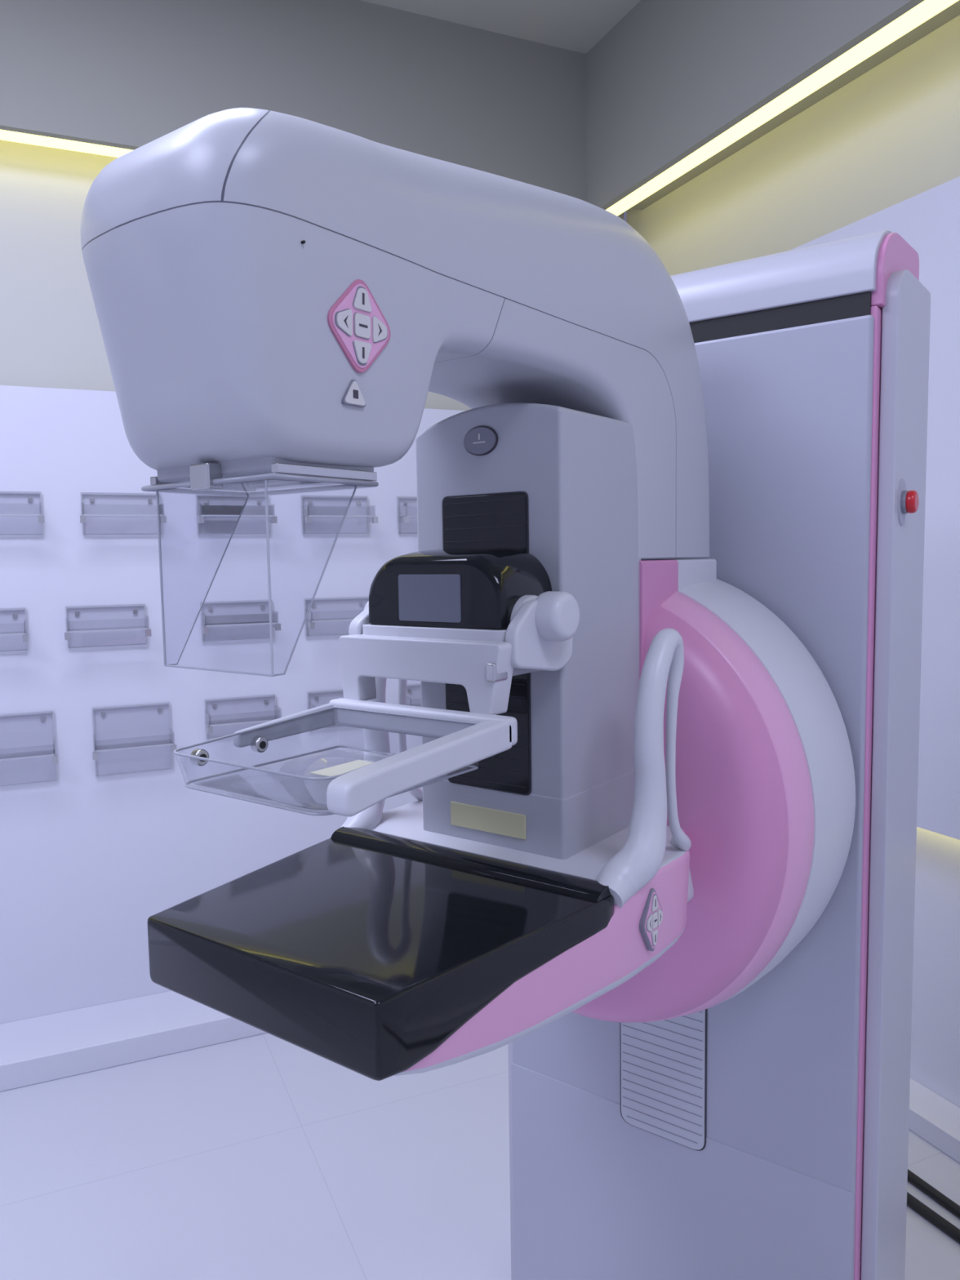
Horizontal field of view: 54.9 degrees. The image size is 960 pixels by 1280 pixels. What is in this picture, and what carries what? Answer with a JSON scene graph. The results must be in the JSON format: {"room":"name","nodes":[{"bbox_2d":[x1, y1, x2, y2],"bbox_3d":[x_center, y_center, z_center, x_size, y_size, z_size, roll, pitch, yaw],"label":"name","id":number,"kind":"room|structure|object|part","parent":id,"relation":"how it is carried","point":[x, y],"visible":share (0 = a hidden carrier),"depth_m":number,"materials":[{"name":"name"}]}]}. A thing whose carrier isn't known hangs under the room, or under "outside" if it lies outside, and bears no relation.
{"room":"radiology room","nodes":[
{"label":"radiology room","id":0,"kind":"room"},
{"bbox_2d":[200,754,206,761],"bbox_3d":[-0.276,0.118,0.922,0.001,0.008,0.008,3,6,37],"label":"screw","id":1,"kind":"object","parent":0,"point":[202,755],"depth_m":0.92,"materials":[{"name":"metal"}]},
{"bbox_2d":[189,462,222,490],"bbox_3d":[-0.234,-0.140,0.791,0.026,0.022,0.016,3,6,37],"label":"block","id":2,"kind":"object","parent":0,"point":[202,475],"depth_m":0.78,"materials":[{"name":"white plastic"}]},
{"bbox_2d":[141,473,378,497],"bbox_3d":[-0.200,-0.139,0.838,0.179,0.004,0.123,3,6,37],"label":"plate rim","id":3,"kind":"object","parent":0,"point":[348,483],"depth_m":0.83,"materials":[{"name":"plastic"}]},
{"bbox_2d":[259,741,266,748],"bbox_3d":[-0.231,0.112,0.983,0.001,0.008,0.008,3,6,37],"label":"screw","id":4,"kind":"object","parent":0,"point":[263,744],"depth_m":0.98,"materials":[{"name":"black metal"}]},
{"bbox_2d":[222,479,315,487],"bbox_3d":[-0.195,-0.146,0.844,0.110,0.002,0.080,3,6,37],"label":"collimator opening","id":5,"kind":"object","parent":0,"point":[270,482],"depth_m":0.86,"materials":[{"name":"plastic"}]},
{"bbox_2d":[0,139,623,1024],"bbox_3d":[-1.912,-0.401,2.715,5.550,3.380,0.280,-3,6,-24],"label":"wall","id":6,"kind":"structure","parent":0,"point":[86,860],"depth_m":2.96,"materials":[{"name":"white paint"}]},
{"bbox_2d":[0,607,29,651],"bbox_3d":[-1.469,-0.025,2.732,0.246,0.130,0.105,-3,6,-24],"label":"wall shelf","id":7,"kind":"object","parent":6,"relation":"attached to","point":[25,636],"visible":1,"depth_m":2.78,"materials":[{"name":"grey plastic"}]},
{"bbox_2d":[0,491,44,534],"bbox_3d":[-1.420,-0.376,2.726,0.246,0.130,0.105,-3,6,-24],"label":"wall shelf","id":8,"kind":"object","parent":6,"relation":"attached to","point":[41,517],"visible":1,"depth_m":2.77,"materials":[{"name":"grey plastic"}]},
{"bbox_2d":[0,710,58,786],"bbox_3d":[-1.409,0.338,2.789,0.246,0.220,0.105,-3,6,-24],"label":"wall shelf","id":9,"kind":"object","parent":6,"relation":"attached to","point":[55,757],"visible":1,"depth_m":2.83,"materials":[{"name":"grey"}]},
{"bbox_2d":[0,129,132,157],"bbox_3d":[-2.045,-1.497,2.509,5.250,0.025,0.073,-3,6,-24],"label":"strip","id":10,"kind":"object","parent":6,"relation":"attached to","point":[8,135],"depth_m":2.85,"materials":[{"name":"yellow"}]},
{"bbox_2d":[64,604,151,648],"bbox_3d":[-1.156,-0.042,2.871,0.246,0.130,0.105,-3,6,-24],"label":"wall shelf","id":11,"kind":"object","parent":6,"relation":"attached to","point":[148,631],"visible":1,"depth_m":2.87,"materials":[{"name":"grey"}]},
{"bbox_2d":[80,492,166,534],"bbox_3d":[-1.107,-0.393,2.865,0.246,0.130,0.105,-3,6,-24],"label":"wall shelf","id":12,"kind":"object","parent":6,"relation":"attached to","point":[82,517],"visible":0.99,"depth_m":2.86,"materials":[{"name":"grey plastic"}]},
{"bbox_2d":[0,991,266,1092],"bbox_3d":[-1.865,1.268,2.569,5.350,0.080,0.270,-3,6,-24],"label":"baseboard","id":13,"kind":"structure","parent":6,"relation":"attached to","point":[57,1046],"depth_m":2.83,"materials":[{"name":"white paint"}]},
{"bbox_2d":[92,702,177,777],"bbox_3d":[-1.096,0.321,2.928,0.246,0.220,0.105,-3,6,-24],"label":"wall shelf","id":14,"kind":"object","parent":6,"relation":"attached to","point":[95,754],"visible":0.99,"depth_m":2.93,"materials":[{"name":"grey"}]},
{"bbox_2d":[195,493,277,534],"bbox_3d":[-0.794,-0.411,3.004,0.246,0.130,0.105,-3,6,-24],"label":"wall shelf","id":15,"kind":"object","parent":6,"relation":"attached to","point":[200,519],"visible":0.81,"depth_m":3.00,"materials":[{"name":"grey"}]},
{"bbox_2d":[200,600,280,641],"bbox_3d":[-0.788,-0.062,3.034,0.246,0.130,0.105,-3,6,-24],"label":"wall shelf","id":16,"kind":"object","parent":6,"relation":"attached to","point":[277,626],"visible":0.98,"depth_m":3.03,"materials":[{"name":"grey"}]},
{"bbox_2d":[204,693,276,738],"bbox_3d":[-0.783,0.259,3.063,0.246,0.130,0.105,-3,6,-24],"label":"wall shelf","id":17,"kind":"object","parent":6,"relation":"attached to","point":[210,728],"visible":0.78,"depth_m":3.06,"materials":[{"name":"grey"}]},
{"bbox_2d":[0,0,586,201],"bbox_3d":[-2.018,-1.782,2.511,5.330,0.590,0.161,-3,6,-24],"label":"wall","id":18,"kind":"structure","parent":6,"relation":"attached to","point":[128,74],"depth_m":3.05,"materials":[{"name":"grey paint"}]},
{"bbox_2d":[306,688,344,728],"bbox_3d":[-0.470,0.241,3.202,0.246,0.130,0.105,-3,6,-24],"label":"wall shelf","id":19,"kind":"object","parent":6,"relation":"attached to","point":[308,692],"visible":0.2,"depth_m":3.21,"materials":[{"name":"grey"}]},
{"bbox_2d":[304,596,368,636],"bbox_3d":[-0.475,-0.079,3.173,0.246,0.130,0.105,-3,6,-24],"label":"wall shelf","id":20,"kind":"object","parent":6,"relation":"attached to","point":[311,624],"visible":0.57,"depth_m":3.17,"materials":[{"name":"grey plastic"}]},
{"bbox_2d":[301,495,377,533],"bbox_3d":[-0.481,-0.428,3.143,0.246,0.130,0.105,-3,6,-24],"label":"wall shelf","id":21,"kind":"object","parent":6,"relation":"attached to","point":[308,517],"visible":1,"depth_m":3.14,"materials":[{"name":"grey"}]},
{"bbox_2d":[396,496,417,533],"bbox_3d":[-0.168,-0.445,3.282,0.246,0.130,0.105,-3,6,-24],"label":"wall shelf","id":22,"kind":"object","parent":6,"relation":"attached to","point":[406,518],"visible":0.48,"depth_m":3.27,"materials":[{"name":"grey"}]},
{"bbox_2d":[406,683,421,693],"bbox_3d":[-0.157,0.224,3.341,0.246,0.130,0.105,-3,6,-24],"label":"wall shelf","id":23,"kind":"object","parent":6,"relation":"attached to","point":[408,690],"visible":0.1,"depth_m":3.34,"materials":[{"name":"grey plastic"}]},
{"bbox_2d":[345,381,365,405],"bbox_3d":[-0.108,-0.209,0.782,0.008,0.019,0.024,3,6,37],"label":"button","id":24,"kind":"object","parent":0,"point":[349,398],"depth_m":0.78,"materials":[{"name":"grey plastic"}]},
{"bbox_2d":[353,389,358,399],"bbox_3d":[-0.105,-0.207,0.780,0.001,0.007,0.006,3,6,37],"label":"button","id":25,"kind":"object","parent":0,"point":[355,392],"depth_m":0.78,"materials":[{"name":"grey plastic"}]},
{"bbox_2d":[326,719,512,816],"bbox_3d":[-0.047,0.113,0.854,0.026,0.047,0.240,3,6,37],"label":"paddle support arm","id":26,"kind":"object","parent":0,"point":[350,793],"depth_m":0.82},
{"bbox_2d":[328,697,517,745],"bbox_3d":[-0.069,0.089,1.016,0.257,0.030,0.024,3,6,37],"label":"bar","id":27,"kind":"object","parent":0,"point":[365,720],"depth_m":1.01,"materials":[{"name":"white plastic"}]},
{"bbox_2d":[0,1032,959,1279],"bbox_3d":[-0.693,1.548,0.211,5.550,0.100,5.920,-3,6,-24],"label":"floor","id":28,"kind":"structure","parent":0,"point":[264,1156],"depth_m":2.27,"materials":[{"name":"tile"}]},
{"bbox_2d":[853,305,881,1279],"bbox_3d":[0.377,0.428,1.651,0.642,1.845,0.211,3,6,37],"label":"trim strip","id":29,"kind":"object","parent":28,"relation":"on","point":[876,312],"visible":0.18,"depth_m":1.36,"materials":[{"name":"pink plastic"}]},
{"bbox_2d":[507,1042,514,1279],"bbox_3d":[0.119,0.383,1.861,0.023,1.905,0.207,3,6,37],"label":"panel","id":30,"kind":"object","parent":29,"relation":"attached to","point":[509,1045],"visible":0.02,"depth_m":1.84,"materials":[{"name":"grey paint"}]},
{"bbox_2d":[620,1009,705,1150],"bbox_3d":[0.312,0.708,1.583,0.156,0.298,0.007,3,6,37],"label":"grille","id":31,"kind":"object","parent":29,"relation":"attached to","point":[625,1112],"visible":0.53,"depth_m":1.58,"materials":[{"name":"white plastic"}]},
{"bbox_2d":[511,1062,854,1279],"bbox_3d":[0.319,1.082,1.618,0.633,0.510,0.006,3,6,37],"label":"panel","id":32,"kind":"object","parent":29,"relation":"attached to","point":[597,1195],"visible":1,"depth_m":1.62,"materials":[{"name":"grey paint"}]},
{"bbox_2d":[679,578,855,1004],"bbox_3d":[0.245,0.229,1.460,0.630,0.687,0.174,3,6,37],"label":"ring","id":33,"kind":"object","parent":29,"relation":"attached to","point":[814,709],"visible":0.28,"depth_m":1.27,"materials":[{"name":"white plastic"}]},
{"bbox_2d":[640,558,715,591],"bbox_3d":[0.229,-0.026,1.421,0.226,0.194,0.135,3,6,37],"label":"hub","id":34,"kind":"object","parent":33,"relation":"attached to","point":[690,571],"visible":0.17,"depth_m":1.34,"materials":[{"name":"white plastic"}]},
{"bbox_2d":[635,591,813,1022],"bbox_3d":[0.175,0.238,1.367,0.612,0.667,0.063,3,6,37],"label":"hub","id":35,"kind":"object","parent":33,"relation":"attached to","point":[777,718],"visible":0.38,"depth_m":1.20,"materials":[{"name":"pink plastic"}]},
{"bbox_2d":[571,606,788,1022],"bbox_3d":[0.142,0.242,1.324,0.581,0.633,0.055,3,6,37],"label":"hub","id":36,"kind":"object","parent":35,"relation":"attached to","point":[731,805],"visible":0.4,"depth_m":1.18,"materials":[{"name":"pink plastic"}]},
{"bbox_2d":[372,800,693,1075],"bbox_3d":[-0.026,0.320,1.103,0.431,0.125,0.578,3,6,37],"label":"support","id":37,"kind":"object","parent":36,"relation":"attached to","point":[612,956],"depth_m":0.99,"materials":[{"name":"pink plastic"}]},
{"bbox_2d":[146,826,614,1080],"bbox_3d":[-0.110,0.307,0.989,0.407,0.083,0.343,3,6,37],"label":"table","id":38,"kind":"object","parent":37,"relation":"on","point":[363,960],"depth_m":0.90,"materials":[{"name":"black plastic"}]},
{"bbox_3d":[-0.022,0.262,1.104,0.398,0.016,0.049,3,6,37],"label":"receptor rear lip","id":39,"kind":"part","parent":38,"relation":"part of","materials":[{"name":"black plastic"}]},
{"bbox_2d":[340,677,422,830],"bbox_3d":[-0.128,0.121,1.291,0.060,0.299,0.197,3,6,37],"label":"handle","id":40,"kind":"object","parent":37,"relation":"attached to","point":[370,818],"visible":0.25,"depth_m":1.26,"materials":[{"name":"white plastic"}]},
{"bbox_2d":[415,403,640,798],"bbox_3d":[0.068,0.002,1.207,0.218,0.582,0.200,3,6,37],"label":"column","id":41,"kind":"structure","parent":37,"relation":"on","point":[576,470],"depth_m":1.11,"materials":[{"name":"grey plastic"}]},
{"bbox_2d":[348,600,369,635],"bbox_3d":[-0.124,-0.013,1.155,0.034,0.081,0.116,3,6,37],"label":"hinge cheek","id":42,"kind":"object","parent":41,"relation":"attached to","point":[356,625],"depth_m":1.11,"materials":[{"name":"white plastic"}]},
{"bbox_3d":[-0.123,-0.030,1.159,0.030,0.048,0.048,3,6,37],"label":"hinge knob","id":43,"kind":"part","parent":42,"relation":"part of","materials":[{"name":"white plastic"}]},
{"bbox_2d":[338,634,513,715],"bbox_3d":[-0.063,0.037,1.034,0.234,0.077,0.032,3,6,37],"label":"bracket","id":44,"kind":"object","parent":41,"relation":"attached to","point":[364,659],"depth_m":1.01,"materials":[{"name":"white plastic"}]},
{"bbox_2d":[362,623,506,641],"bbox_3d":[-0.025,-0.009,1.082,0.224,0.020,0.118,3,6,37],"label":"display tray","id":45,"kind":"object","parent":41,"relation":"attached to","point":[459,633],"visible":0.48,"depth_m":1.03,"materials":[{"name":"white plastic"}]},
{"bbox_2d":[368,547,551,629],"bbox_3d":[-0.024,-0.063,1.080,0.198,0.088,0.108,3,6,37],"label":"housing","id":46,"kind":"object","parent":45,"relation":"on","point":[493,580],"visible":0.79,"depth_m":1.02,"materials":[{"name":"black plastic"}]},
{"bbox_2d":[398,573,461,622],"bbox_3d":[-0.057,-0.047,1.038,0.090,0.053,0.004,3,6,37],"label":"display screen","id":47,"kind":"object","parent":46,"relation":"attached to","point":[421,597],"visible":1,"depth_m":1.03,"materials":[{"name":"grey glass"}]},
{"bbox_2d":[443,493,529,793],"bbox_3d":[0.008,0.004,1.128,0.124,0.357,0.008,3,6,37],"label":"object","id":48,"kind":"object","parent":41,"relation":"attached to","point":[495,534],"visible":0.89,"depth_m":1.11,"materials":[{"name":"black plastic"}]},
{"bbox_2d":[444,498,526,787],"bbox_3d":[0.006,0.004,1.124,0.118,0.342,0.001,3,6,37],"label":"fold","id":49,"kind":"object","parent":48,"relation":"attached to","point":[520,499],"visible":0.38,"depth_m":1.11,"materials":[{"name":"grey"}]},
{"bbox_2d":[441,491,531,795],"bbox_3d":[0.009,0.004,1.128,0.128,0.361,0.007,3,6,37],"label":"frame","id":50,"kind":"object","parent":41,"relation":"attached to","point":[526,494],"depth_m":1.10,"materials":[{"name":"black plastic"}]},
{"bbox_2d":[512,668,540,675],"bbox_3d":[-0.025,0.017,1.084,0.170,0.040,0.116,3,6,37],"label":"fork neck","id":51,"kind":"object","parent":41,"relation":"attached to","point":[516,671],"visible":0.02,"depth_m":1.04,"materials":[{"name":"grey plastic"}]},
{"bbox_2d":[175,754,471,812],"bbox_3d":[-0.150,0.115,0.922,0.216,0.046,0.226,3,6,37],"label":"paddle tray","id":52,"kind":"object","parent":51,"relation":"attached to","point":[314,801],"visible":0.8,"depth_m":0.84,"materials":[{"name":"clear plastic"}]},
{"bbox_2d":[190,748,208,766],"bbox_3d":[-0.281,0.117,0.925,0.011,0.017,0.017,3,6,37],"label":"screw","id":53,"kind":"object","parent":52,"relation":"on","point":[197,752],"visible":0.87,"depth_m":0.92,"materials":[{"name":"silver metal"}]},
{"bbox_2d":[250,736,268,752],"bbox_3d":[-0.235,0.111,0.986,0.011,0.017,0.017,3,6,37],"label":"screw","id":54,"kind":"object","parent":52,"relation":"on","point":[255,745],"visible":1,"depth_m":0.98,"materials":[{"name":"silver metal"}]},
{"bbox_2d":[233,702,334,747],"bbox_3d":[-0.212,0.093,1.031,0.011,0.029,0.151,3,6,37],"label":"rail","id":55,"kind":"object","parent":52,"relation":"attached to","point":[323,719],"depth_m":1.03,"materials":[{"name":"white plastic"}]},
{"bbox_2d":[173,706,477,780],"bbox_3d":[-0.150,0.098,0.921,0.219,0.015,0.229,3,6,37],"label":"rim","id":56,"kind":"object","parent":52,"relation":"attached to","point":[175,751],"depth_m":0.94,"materials":[{"name":"clear plastic"}]},
{"bbox_2d":[184,745,478,815],"bbox_3d":[-0.148,0.136,0.927,0.205,0.002,0.220,3,6,37],"label":"paddle floor edge","id":57,"kind":"object","parent":52,"relation":"attached to","point":[473,767],"depth_m":0.91,"materials":[{"name":"clear plastic"}]},
{"bbox_2d":[309,760,373,776],"bbox_3d":[-0.126,0.132,0.939,0.060,0.001,0.070,3,6,37],"label":"label","id":58,"kind":"object","parent":52,"relation":"on","point":[345,767],"depth_m":0.94,"materials":[{"name":"white paper"}]},
{"bbox_2d":[485,662,507,682],"bbox_3d":[0.018,0.033,0.964,0.012,0.020,0.026,3,6,37],"label":"clip","id":59,"kind":"object","parent":52,"relation":"attached to","point":[491,674],"visible":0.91,"depth_m":0.95,"materials":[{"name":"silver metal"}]},
{"bbox_2d":[505,591,579,671],"bbox_3d":[0.077,-0.008,1.005,0.044,0.090,0.116,3,6,37],"label":"adjustment knob","id":60,"kind":"object","parent":41,"relation":"attached to","point":[530,651],"depth_m":0.99,"materials":[{"name":"white plastic"}]},
{"bbox_2d":[505,595,537,629],"bbox_3d":[0.054,-0.016,1.018,0.026,0.068,0.068,3,6,37],"label":"boss","id":61,"kind":"object","parent":60,"relation":"attached to","point":[522,600],"visible":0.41,"depth_m":1.00,"materials":[{"name":"white plastic"}]},
{"bbox_3d":[0.082,-0.026,1.005,0.038,0.054,0.054,3,6,37],"label":"hinge knob","id":62,"kind":"part","parent":60,"relation":"part of","materials":[{"name":"white plastic"}]},
{"bbox_2d":[422,769,634,859],"bbox_3d":[0.071,0.231,1.227,0.220,0.122,0.201,3,6,37],"label":"column","id":63,"kind":"structure","parent":37,"relation":"on","point":[561,828],"depth_m":1.14,"materials":[{"name":"white plastic"}]},
{"bbox_2d":[450,801,525,839],"bbox_3d":[0.009,0.223,1.145,0.114,0.030,0.003,3,6,37],"label":"label","id":64,"kind":"object","parent":63,"relation":"attached to","point":[466,815],"depth_m":1.14,"materials":[{"name":"beige paper"}]},
{"bbox_2d":[596,628,691,908],"bbox_3d":[0.196,0.137,1.050,0.060,0.299,0.197,3,6,37],"label":"handle","id":65,"kind":"object","parent":37,"relation":"on","point":[641,856],"visible":0.98,"depth_m":1.02,"materials":[{"name":"white plastic"}]},
{"bbox_2d":[639,888,662,951],"bbox_3d":[0.193,0.315,1.040,0.010,0.073,0.047,3,6,37],"label":"keypad","id":66,"kind":"object","parent":37,"relation":"attached to","point":[651,917],"visible":1,"depth_m":1.03,"materials":[{"name":"grey"}]},
{"bbox_3d":[0.117,0.287,1.293,0.373,0.096,0.100,3,6,37],"label":"hub apron","id":67,"kind":"part","parent":37,"relation":"part of","materials":[{"name":"pink plastic"}]},
{"bbox_2d":[639,559,677,680],"bbox_3d":[0.155,-0.016,1.323,0.226,0.194,0.110,3,6,37],"label":"hub","id":68,"kind":"object","parent":36,"relation":"attached to","point":[658,579],"visible":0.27,"depth_m":1.23,"materials":[{"name":"pink plastic"}]},
{"bbox_2d":[80,107,709,558],"bbox_3d":[-0.006,-0.317,1.087,0.228,0.447,0.904,3,6,37],"label":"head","id":69,"kind":"object","parent":68,"relation":"attached to","point":[212,308],"depth_m":0.79},
{"bbox_3d":[-0.109,-0.209,0.783,0.007,0.022,0.027,3,6,37],"label":"lamp button","id":70,"kind":"part","parent":69,"relation":"part of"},
{"bbox_2d":[327,279,390,373],"bbox_3d":[-0.102,-0.265,0.781,0.013,0.076,0.074,3,6,39],"label":"keypad","id":71,"kind":"object","parent":69,"relation":"attached to","point":[356,320],"visible":1,"depth_m":0.78,"materials":[{"name":"pink plastic"}]},
{"bbox_2d":[688,291,871,342],"bbox_3d":[0.305,-0.487,1.494,0.624,0.034,0.030,3,6,37],"label":"recessed panel","id":72,"kind":"object","parent":29,"relation":"attached to","point":[858,304],"visible":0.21,"depth_m":1.37,"materials":[{"name":"black plastic"}]},
{"bbox_2d":[670,230,891,323],"bbox_3d":[0.362,-0.563,1.564,0.636,0.107,0.229,3,6,37],"label":"cap","id":73,"kind":"object","parent":29,"relation":"attached to","point":[847,266],"depth_m":1.37,"materials":[{"name":"white plastic"}]},
{"bbox_2d":[860,269,930,1279],"bbox_3d":[0.654,0.410,1.462,0.026,1.905,0.207,3,6,37],"label":"panel","id":74,"kind":"object","parent":29,"relation":"attached to","point":[905,314],"depth_m":1.40,"materials":[{"name":"grey paint"}]},
{"bbox_2d":[871,232,919,309],"bbox_3d":[0.366,-0.552,1.571,0.654,0.122,0.224,3,6,37],"label":"cap","id":75,"kind":"object","parent":74,"relation":"on","point":[895,253],"depth_m":1.32,"materials":[{"name":"pink plastic"}]},
{"bbox_3d":[0.617,-0.202,1.352,0.004,0.068,0.048,3,6,37],"label":"stop button","id":76,"kind":"part","parent":74,"relation":"part of","materials":[{"name":"white plastic"}]},
{"bbox_2d":[897,478,906,525],"bbox_3d":[0.617,-0.202,1.352,0.004,0.068,0.048,3,6,37],"label":"cup","id":77,"kind":"object","parent":74,"relation":"on","point":[902,486],"depth_m":1.34,"materials":[{"name":"grey paint"}]},
{"bbox_2d":[900,490,908,514],"bbox_3d":[0.620,-0.201,1.349,0.009,0.034,0.034,3,6,37],"label":"button","id":78,"kind":"object","parent":74,"relation":"attached to","point":[904,493],"depth_m":1.34,"materials":[{"name":"grey plastic"}]},
{"bbox_2d":[906,1191,959,1243],"bbox_3d":[1.367,1.350,1.382,0.064,0.024,3.602,-3,6,-25],"label":"cable","id":79,"kind":"object","parent":28,"relation":"on","point":[933,1217],"visible":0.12,"depth_m":2.06,"materials":[{"name":"black plastic"}]},
{"bbox_2d":[906,1168,959,1217],"bbox_3d":[1.397,1.344,1.450,0.061,0.022,3.701,-3,6,-24],"label":"cable","id":80,"kind":"object","parent":28,"relation":"on","point":[925,1187],"visible":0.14,"depth_m":2.14,"materials":[{"name":"black plastic"}]},
{"bbox_2d":[463,426,497,455],"bbox_3d":[0.001,-0.238,1.106,0.047,0.032,0.006,3,6,37],"label":"button","id":81,"kind":"object","parent":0,"point":[486,434],"depth_m":1.10,"materials":[{"name":"grey plastic"}]},
{"bbox_2d":[360,0,640,53],"bbox_3d":[-0.748,-1.918,-0.096,5.550,0.100,5.920,-3,6,-24],"label":"ceiling","id":82,"kind":"structure","parent":0,"point":[575,25],"depth_m":3.22,"materials":[{"name":"grey paint"}]},
{"bbox_2d":[511,315,874,1279],"bbox_3d":[0.315,0.433,1.569,0.634,1.812,0.025,3,6,37],"label":"panel","id":83,"kind":"object","parent":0,"point":[788,411],"depth_m":1.40,"materials":[{"name":"white plastic"}]},
{"bbox_2d":[619,1008,706,1151],"bbox_3d":[0.312,0.708,1.583,0.161,0.301,0.005,3,6,37],"label":"grille frame","id":84,"kind":"object","parent":83,"relation":"attached to","point":[705,1066],"depth_m":1.54,"materials":[{"name":"grey plastic"}]},
{"bbox_2d":[622,1011,702,1143],"bbox_3d":[0.310,0.711,1.580,0.148,0.265,0.001,3,6,37],"label":"grille slats","id":85,"kind":"object","parent":84,"relation":"in","point":[699,1011],"depth_m":1.58,"materials":[{"name":"grey plastic"}]},
{"bbox_2d":[626,14,959,1107],"bbox_3d":[1.771,-0.321,1.153,0.301,3.380,5.900,-3,6,-24],"label":"wall","id":86,"kind":"structure","parent":0,"point":[881,152],"depth_m":2.47,"materials":[{"name":"white paint"}]},
{"bbox_2d":[586,0,959,210],"bbox_3d":[1.694,-1.702,0.945,0.270,0.590,5.790,-3,6,-24],"label":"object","id":87,"kind":"structure","parent":86,"relation":"attached to","point":[669,77],"depth_m":2.90,"materials":[{"name":"grey paint"}]},
{"bbox_2d":[605,0,958,216],"bbox_3d":[1.646,-1.415,0.925,0.073,0.025,5.750,-3,6,-24],"label":"strip","id":88,"kind":"object","parent":86,"relation":"attached to","point":[926,10],"visible":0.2,"depth_m":2.60,"materials":[{"name":"yellow"}]},
{"bbox_2d":[908,1078,959,1163],"bbox_3d":[1.784,1.354,1.058,0.121,0.060,5.470,-3,6,-24],"label":"baseboard","id":89,"kind":"structure","parent":86,"relation":"attached to","point":[932,1117],"depth_m":2.37,"materials":[{"name":"white paint"}]},
{"bbox_3d":[-0.260,-0.061,0.889,0.002,0.162,0.105,3,6,37],"label":"face shield wing","id":90,"kind":"object","parent":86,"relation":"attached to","visible":0},
{"bbox_2d":[169,493,250,665],"bbox_3d":[-0.260,-0.061,0.889,0.002,0.163,0.106,3,6,37],"label":"face shield edge","id":91,"kind":"object","parent":90,"relation":"attached to","point":[247,498],"visible":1,"depth_m":0.89,"materials":[{"name":"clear plastic"}]},
{"bbox_3d":[-0.200,-0.139,0.838,0.176,0.006,0.120,3,6,37],"label":"plate","id":92,"kind":"object","parent":90,"relation":"on","visible":0},
{"bbox_2d":[150,476,256,491],"bbox_3d":[-0.264,-0.150,0.891,0.008,0.008,0.117,3,6,37],"label":"slide rail","id":93,"kind":"object","parent":92,"relation":"on","point":[153,480],"visible":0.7,"depth_m":0.91,"materials":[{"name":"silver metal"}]},
{"bbox_2d":[157,456,373,488],"bbox_3d":[-0.196,-0.153,0.843,0.160,0.014,0.120,3,6,37],"label":"collimator frame","id":94,"kind":"object","parent":92,"relation":"on","point":[261,465],"visible":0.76,"depth_m":0.78,"materials":[{"name":"white plastic"}]},
{"bbox_2d":[271,462,377,481],"bbox_3d":[-0.131,-0.143,0.791,0.008,0.008,0.117,3,6,37],"label":"slide rail","id":95,"kind":"object","parent":92,"relation":"on","point":[276,468],"visible":1,"depth_m":0.78,"materials":[{"name":"silver metal"}]},
{"bbox_3d":[-0.141,-0.055,0.800,0.002,0.162,0.105,3,6,37],"label":"face shield wing","id":96,"kind":"object","parent":92,"relation":"attached to","visible":0},
{"bbox_2d":[273,484,357,676],"bbox_3d":[-0.141,-0.055,0.801,0.002,0.163,0.106,3,6,37],"label":"face shield edge","id":97,"kind":"object","parent":96,"relation":"attached to","point":[356,486],"visible":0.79,"depth_m":0.80,"materials":[{"name":"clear plastic"}]},
{"bbox_3d":[-0.233,-0.054,0.803,0.149,0.162,0.003,3,6,37],"label":"face shield","id":98,"kind":"object","parent":92,"relation":"attached to","visible":0},
{"bbox_2d":[155,490,166,665],"bbox_3d":[-0.292,-0.056,0.847,0.002,0.160,0.002,3,6,37],"label":"face shield corner","id":99,"kind":"object","parent":98,"relation":"attached to","point":[157,491],"visible":1,"depth_m":0.85,"materials":[{"name":"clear plastic"}]},
{"bbox_2d":[164,664,273,676],"bbox_3d":[-0.231,0.026,0.810,0.148,0.002,0.002,3,6,37],"label":"face shield edge","id":100,"kind":"object","parent":98,"relation":"attached to","point":[166,665],"visible":1,"depth_m":0.81,"materials":[{"name":"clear plastic"}]},
{"bbox_2d":[264,480,274,675],"bbox_3d":[-0.173,-0.050,0.758,0.002,0.160,0.002,3,6,37],"label":"face shield corner","id":101,"kind":"object","parent":98,"relation":"attached to","point":[265,481],"visible":1,"depth_m":0.76,"materials":[{"name":"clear plastic"}]},
{"bbox_2d":[905,490,918,513],"bbox_3d":[0.627,-0.201,1.344,0.014,0.033,0.033,3,6,37],"label":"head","id":102,"kind":"object","parent":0,"point":[912,496],"depth_m":1.33}
]}

